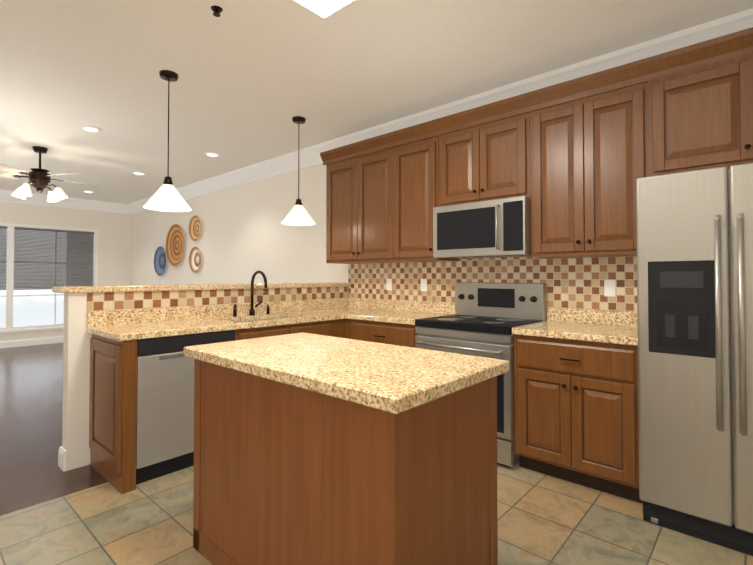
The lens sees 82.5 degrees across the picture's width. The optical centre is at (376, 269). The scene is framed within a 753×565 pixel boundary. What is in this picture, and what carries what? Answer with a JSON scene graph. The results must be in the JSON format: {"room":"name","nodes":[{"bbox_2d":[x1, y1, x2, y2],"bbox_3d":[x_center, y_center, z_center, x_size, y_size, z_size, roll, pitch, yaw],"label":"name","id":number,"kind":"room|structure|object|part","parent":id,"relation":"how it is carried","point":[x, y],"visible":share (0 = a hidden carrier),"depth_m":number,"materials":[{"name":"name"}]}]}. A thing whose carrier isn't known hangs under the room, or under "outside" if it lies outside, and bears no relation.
{"room":"kitchen","nodes":[
{"label":"kitchen","id":0,"kind":"room"},
{"bbox_2d":[0,343,107,515],"bbox_3d":[-4.637,1.371,4.478,6.995,0.100,6.240,-1,-1,42],"label":"floor","id":1,"kind":"structure","parent":0,"point":[32,473],"depth_m":3.45,"materials":[{"name":"brown wood"}]},
{"bbox_2d":[62,286,341,470],"bbox_3d":[-1.187,0.738,3.740,0.115,1.140,2.529,-1,-1,42],"label":"wall","id":2,"kind":"structure","parent":1,"relation":"on","point":[76,388],"depth_m":2.80,"materials":[{"name":"beige paint"}]},
{"bbox_2d":[58,446,66,471],"bbox_3d":[-1.205,1.245,3.724,0.132,0.124,2.527,-1,-1,42],"label":"baseboard","id":3,"kind":"structure","parent":2,"relation":"attached to","point":[62,452],"depth_m":2.77,"materials":[{"name":"white paint"}]},
{"bbox_2d":[52,282,350,292],"bbox_3d":[-1.217,0.148,3.743,0.230,0.039,2.578,-1,-1,42],"label":"bar","id":4,"kind":"object","parent":2,"relation":"on","point":[83,289],"visible":1,"depth_m":3.26,"materials":[{"name":"beige stone"}]},
{"bbox_2d":[87,286,348,310],"bbox_3d":[-1.110,0.231,3.743,0.006,0.123,2.423,-1,-1,42],"label":"backsplash","id":5,"kind":"structure","parent":2,"relation":"attached to","point":[98,301],"depth_m":3.41,"materials":[{"name":"tile"}]},
{"bbox_2d":[255,322,262,325],"bbox_3d":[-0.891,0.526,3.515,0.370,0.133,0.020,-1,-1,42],"label":"countertop","id":6,"kind":"structure","parent":2,"relation":"attached to","point":[256,323],"depth_m":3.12,"materials":[{"name":"beige stone"}]},
{"bbox_2d":[247,318,290,325],"bbox_3d":[-1.034,0.513,3.643,0.012,0.163,0.784,-1,-1,42],"label":"countertop","id":7,"kind":"structure","parent":2,"relation":"attached to","point":[266,321],"depth_m":3.24,"materials":[{"name":"beige stone"}]},
{"bbox_2d":[291,318,310,321],"bbox_3d":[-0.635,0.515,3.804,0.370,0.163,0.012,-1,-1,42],"label":"countertop","id":8,"kind":"structure","parent":2,"relation":"attached to","point":[292,319],"depth_m":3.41,"materials":[{"name":"beige stone"}]},
{"bbox_2d":[0,202,127,340],"bbox_3d":[-7.205,-0.010,6.787,0.120,2.740,6.000,-1,-1,42],"label":"wall","id":9,"kind":"structure","parent":0,"point":[112,228],"depth_m":8.48,"materials":[{"name":"beige paint"}]},
{"bbox_2d":[0,336,62,347],"bbox_3d":[-7.154,1.296,6.719,0.017,0.124,5.940,-1,-1,42],"label":"baseboard","id":10,"kind":"structure","parent":9,"relation":"attached to","point":[29,342],"depth_m":7.73,"materials":[{"name":"white paint"}]},
{"bbox_2d":[0,223,97,332],"bbox_3d":[-6.471,0.148,7.576,0.145,1.910,2.720,-1,-1,42],"label":"window","id":11,"kind":"structure","parent":9,"relation":"in","point":[30,310],"depth_m":7.81,"materials":[{"name":"white paint"}]},
{"bbox_2d":[0,226,93,289],"bbox_3d":[-6.469,-0.195,7.580,0.050,1.119,2.550,-1,-1,42],"label":"window blinds","id":12,"kind":"object","parent":11,"relation":"attached to","point":[50,274],"visible":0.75,"depth_m":7.99,"materials":[{"name":"grey plastic"}]},
{"bbox_2d":[0,190,123,213],"bbox_3d":[-7.115,-1.286,6.728,0.120,0.189,5.700,-1,-1,42],"label":"crown molding","id":13,"kind":"structure","parent":9,"relation":"attached to","point":[5,195],"depth_m":8.14,"materials":[{"name":"white paint"}]},
{"bbox_2d":[235,318,318,340],"bbox_3d":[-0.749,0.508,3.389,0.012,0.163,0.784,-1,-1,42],"label":"base cabinet","id":14,"kind":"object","parent":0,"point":[276,328],"depth_m":3.27,"materials":[{"name":"brown wood"}]},
{"bbox_2d":[0,463,752,564],"bbox_3d":[-0.413,1.307,0.719,4.315,0.100,6.240,-1,-1,42],"label":"floor","id":15,"kind":"structure","parent":0,"point":[544,519],"depth_m":2.10,"materials":[{"name":"tile"}]},
{"bbox_2d":[136,330,234,484],"bbox_3d":[-1.401,0.859,2.937,0.562,0.871,0.627,-1,-1,42],"label":"dishwasher","id":16,"kind":"object","parent":15,"relation":"on","point":[165,412],"visible":0.38,"depth_m":2.65,"materials":[{"name":"silver metal"}]},
{"bbox_3d":[-1.193,0.540,2.757,0.004,0.023,0.387,-1,-1,42],"label":"pocket handle","id":17,"kind":"part","parent":16,"relation":"part of","materials":[{"name":"silver metal"}]},
{"bbox_2d":[319,318,342,337],"bbox_3d":[-0.254,0.878,4.187,0.678,0.875,0.600,-1,-1,42],"label":"base cabinet","id":18,"kind":"object","parent":15,"relation":"on","point":[335,329],"depth_m":3.71,"materials":[{"name":"brown wood"}]},
{"bbox_2d":[193,360,497,564],"bbox_3d":[-0.184,0.838,1.823,1.198,0.875,0.640,-1,-1,42],"label":"kitchen island","id":19,"kind":"object","parent":15,"relation":"on","point":[312,449],"depth_m":1.47,"materials":[{"name":"brown wood"}]},
{"bbox_2d":[184,332,508,415],"bbox_3d":[-0.190,0.378,1.824,1.270,0.044,0.695,-1,-1,42],"label":"island countertop","id":20,"kind":"structure","parent":19,"relation":"on","point":[395,380],"depth_m":1.57,"materials":[{"name":"beige stone"}]},
{"bbox_2d":[343,318,417,347],"bbox_3d":[0.229,0.870,3.743,0.753,0.875,0.621,-1,-1,42],"label":"base cabinet","id":21,"kind":"object","parent":15,"relation":"on","point":[391,333],"depth_m":3.51,"materials":[{"name":"brown wood"}]},
{"bbox_2d":[87,318,246,341],"bbox_3d":[-1.412,0.399,2.929,0.575,0.039,0.810,-1,-1,42],"label":"countertop","id":22,"kind":"structure","parent":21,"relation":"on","point":[126,331],"depth_m":2.78,"materials":[{"name":"beige stone"}]},
{"bbox_2d":[283,310,342,321],"bbox_3d":[-0.566,0.415,3.879,0.575,0.039,0.214,-1,-1,42],"label":"countertop","id":23,"kind":"structure","parent":21,"relation":"on","point":[319,314],"depth_m":3.79,"materials":[{"name":"beige stone"}]},
{"bbox_2d":[323,306,453,325],"bbox_3d":[-0.003,0.416,3.934,1.343,0.039,0.616,-1,-1,42],"label":"countertop","id":24,"kind":"structure","parent":21,"relation":"on","point":[404,317],"depth_m":3.73,"materials":[{"name":"beige stone"}]},
{"bbox_2d":[415,282,546,467],"bbox_3d":[0.768,0.702,3.211,0.756,1.195,0.699,-1,-1,42],"label":"range","id":25,"kind":"object","parent":15,"relation":"on","point":[484,319],"visible":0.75,"depth_m":3.10,"materials":[{"name":"silver metal"}]},
{"bbox_2d":[415,314,542,334],"bbox_3d":[0.759,0.402,3.206,0.748,0.050,0.570,-1,-1,42],"label":"cooktop","id":26,"kind":"object","parent":25,"relation":"in","point":[474,324],"depth_m":3.09,"materials":[{"name":"black glass"}]},
{"bbox_3d":[0.773,0.724,3.217,0.696,1.150,0.606,-1,-1,42],"label":"black glass","id":27,"kind":"part","parent":25,"relation":"part of","materials":[{"name":"black"}]},
{"bbox_2d":[512,307,642,503],"bbox_3d":[1.338,0.784,2.736,0.717,1.015,0.654,-1,-1,42],"label":"base cabinet","id":28,"kind":"object","parent":15,"relation":"on","point":[576,415],"visible":0.92,"depth_m":2.52,"materials":[{"name":"brown wood"}]},
{"bbox_2d":[512,307,637,345],"bbox_3d":[1.344,0.346,2.751,0.717,0.139,0.636,-1,-1,42],"label":"countertop","id":29,"kind":"structure","parent":28,"relation":"on","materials":[{"name":"beige stone"}]},
{"bbox_2d":[636,163,752,555],"bbox_3d":[1.889,0.406,2.129,0.910,1.750,0.797,-1,-1,42],"label":"refrigerator","id":30,"kind":"object","parent":15,"relation":"on","point":[695,302],"visible":1,"depth_m":2.02,"materials":[{"name":"silver metal"}]},
{"bbox_2d":[0,0,752,203],"bbox_3d":[-3.026,-1.493,3.092,11.310,0.100,6.240,-1,-1,42],"label":"ceiling","id":31,"kind":"structure","parent":0,"point":[255,77],"depth_m":3.07,"materials":[{"name":"white paint"}]},
{"bbox_2d":[0,146,97,201],"bbox_3d":[-3.884,-1.109,5.009,1.177,0.600,1.132,-1,-1,42],"label":"ceiling fan","id":32,"kind":"object","parent":31,"relation":"hanging from","point":[39,179],"visible":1,"depth_m":4.92,"materials":[{"name":"brown metal"}]},
{"bbox_2d":[79,125,101,131],"bbox_3d":[-2.882,-1.415,4.328,0.190,0.013,0.190,-1,-1,42],"label":"recessed light","id":33,"kind":"object","parent":31,"relation":"in","point":[82,127],"depth_m":4.30,"materials":[{"name":"white paint"}]},
{"bbox_3d":[-2.882,-1.409,4.328,0.120,0.002,0.120,-1,-1,42],"label":"recessed ceiling light lens","id":34,"kind":"part","parent":33,"relation":"part of","materials":[{"name":"white glass"}]},
{"bbox_2d":[143,70,190,211],"bbox_3d":[-1.532,-0.944,3.159,0.320,0.994,0.320,-1,-1,42],"label":"pendant light","id":35,"kind":"object","parent":31,"relation":"hanging from","point":[166,196],"visible":1,"depth_m":3.12,"materials":[{"name":"white glass"}]},
{"bbox_2d":[204,152,219,156],"bbox_3d":[-2.007,-1.400,5.236,0.190,0.011,0.190,-1,-1,42],"label":"recessed light","id":36,"kind":"object","parent":31,"relation":"in","point":[206,153],"visible":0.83,"depth_m":5.18,"materials":[{"name":"white paint"}]},
{"bbox_2d":[211,5,222,16],"bbox_3d":[-0.892,-1.437,2.397,0.064,0.033,0.064,-1,-1,42],"label":"sprinkler head","id":37,"kind":"object","parent":31,"relation":"attached to","point":[217,10],"visible":1,"depth_m":2.39},
{"bbox_2d":[282,116,315,225],"bbox_3d":[-0.734,-0.929,4.056,0.320,0.994,0.320,-1,-1,42],"label":"pendant light","id":38,"kind":"object","parent":31,"relation":"hanging from","point":[298,215],"visible":1,"depth_m":4.01,"materials":[{"name":"white glass"}]},
{"bbox_2d":[294,0,353,17],"bbox_3d":[-0.241,-1.343,1.856,0.544,0.239,0.544,-1,-1,42],"label":"flush ceiling light","id":39,"kind":"object","parent":31,"relation":"attached to","point":[324,8],"visible":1,"depth_m":1.99,"materials":[{"name":"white glass"}]},
{"bbox_2d":[128,164,630,310],"bbox_3d":[-0.991,-0.034,5.354,11.310,2.740,0.120,-1,-1,42],"label":"wall","id":40,"kind":"structure","parent":0,"point":[246,234],"depth_m":6.01,"materials":[{"name":"beige paint"}]},
{"bbox_2d":[154,246,165,275],"bbox_3d":[-3.952,-0.152,7.873,0.540,0.540,0.051,-1,-1,42],"label":"decorative plate","id":41,"kind":"object","parent":40,"relation":"attached to","point":[159,260],"visible":1,"depth_m":7.93,"materials":[{"name":"blue ceramic"}]},
{"bbox_2d":[166,224,183,265],"bbox_3d":[-3.489,-0.419,7.466,0.740,0.740,0.051,-1,-1,42],"label":"decorative basket","id":42,"kind":"object","parent":40,"relation":"attached to","point":[175,245],"visible":1,"depth_m":7.52,"materials":[{"name":"brown wicker"}]},
{"bbox_2d":[189,215,200,240],"bbox_3d":[-2.936,-0.667,6.978,0.420,0.420,0.051,-1,-1,42],"label":"decorative basket","id":43,"kind":"object","parent":40,"relation":"attached to","point":[194,228],"visible":1,"depth_m":7.03,"materials":[{"name":"brown wicker"}]},
{"bbox_2d":[189,247,200,271],"bbox_3d":[-2.921,-0.157,6.956,0.420,0.420,0.051,-1,-1,42],"label":"decorative plate","id":44,"kind":"object","parent":40,"relation":"attached to","point":[195,259],"visible":1,"depth_m":7.00,"materials":[{"name":"beige ceramic"}]},
{"bbox_2d":[324,131,399,263],"bbox_3d":[-0.056,-0.633,4.217,0.967,1.138,0.342,-1,-1,42],"label":"upper cabinet","id":45,"kind":"object","parent":40,"relation":"attached to","point":[363,178],"depth_m":4.05,"materials":[{"name":"brown wood"}]},
{"bbox_2d":[400,119,458,262],"bbox_3d":[0.425,-0.640,3.789,0.561,1.138,0.342,-1,-1,42],"label":"upper cabinet","id":46,"kind":"object","parent":40,"relation":"attached to","point":[420,143],"depth_m":3.62,"materials":[{"name":"brown wood"}]},
{"bbox_2d":[124,8,752,213],"bbox_3d":[-1.072,-1.310,5.285,11.070,0.189,0.121,-1,-1,42],"label":"crown molding","id":47,"kind":"structure","parent":40,"relation":"attached to","point":[310,156],"depth_m":3.55,"materials":[{"name":"white paint"}]},
{"bbox_2d":[440,95,519,206],"bbox_3d":[0.892,-0.859,3.378,0.758,0.715,0.342,-1,-1,42],"label":"upper cabinet","id":48,"kind":"object","parent":40,"relation":"attached to","point":[480,146],"depth_m":3.24,"materials":[{"name":"brown wood"}]},
{"bbox_2d":[433,196,530,258],"bbox_3d":[0.856,-0.295,3.327,0.756,0.407,0.450,-1,-1,42],"label":"microwave","id":49,"kind":"object","parent":48,"relation":"attached to","point":[498,228],"visible":0.96,"depth_m":3.15,"materials":[{"name":"silver metal"}]},
{"bbox_3d":[0.861,-0.301,3.051,0.018,0.323,0.044,-1,-1,42],"label":"handle","id":50,"kind":"part","parent":49,"relation":"part of","materials":[{"name":"silver metal"}]},
{"bbox_2d":[348,256,636,310],"bbox_3d":[0.759,0.163,3.707,2.845,0.499,0.006,-1,-1,42],"label":"backsplash","id":51,"kind":"structure","parent":40,"relation":"attached to","point":[574,282],"depth_m":3.41,"materials":[{"name":"tile"}]},
{"bbox_2d":[386,279,391,289],"bbox_3d":[0.124,0.152,4.265,0.070,0.114,0.006,-1,-1,42],"label":"electrical outlet plate","id":52,"kind":"object","parent":51,"relation":"attached to","point":[388,284],"visible":1,"depth_m":4.26,"materials":[{"name":"white plastic"}]},
{"bbox_2d":[421,279,426,290],"bbox_3d":[0.438,0.147,3.985,0.070,0.114,0.006,-1,-1,42],"label":"electrical outlet plate","id":53,"kind":"object","parent":51,"relation":"attached to","point":[423,284],"visible":1,"depth_m":3.98,"materials":[{"name":"white plastic"}]},
{"bbox_2d":[604,280,615,296],"bbox_3d":[1.603,0.130,2.949,0.070,0.114,0.006,-1,-1,42],"label":"electrical outlet plate","id":54,"kind":"object","parent":51,"relation":"attached to","point":[610,288],"visible":1,"depth_m":2.95,"materials":[{"name":"white plastic"}]},
{"bbox_2d":[520,59,643,258],"bbox_3d":[1.440,-0.656,2.880,0.787,1.138,0.352,-1,-1,42],"label":"upper cabinet","id":55,"kind":"object","parent":40,"relation":"attached to","point":[574,159],"depth_m":2.75,"materials":[{"name":"brown wood"}]},
{"bbox_2d":[644,27,752,176],"bbox_3d":[2.053,-0.885,2.325,0.940,0.698,0.372,-1,-1,42],"label":"upper cabinet","id":56,"kind":"object","parent":40,"relation":"attached to","point":[698,97],"depth_m":2.34,"materials":[{"name":"brown wood"}]}
]}

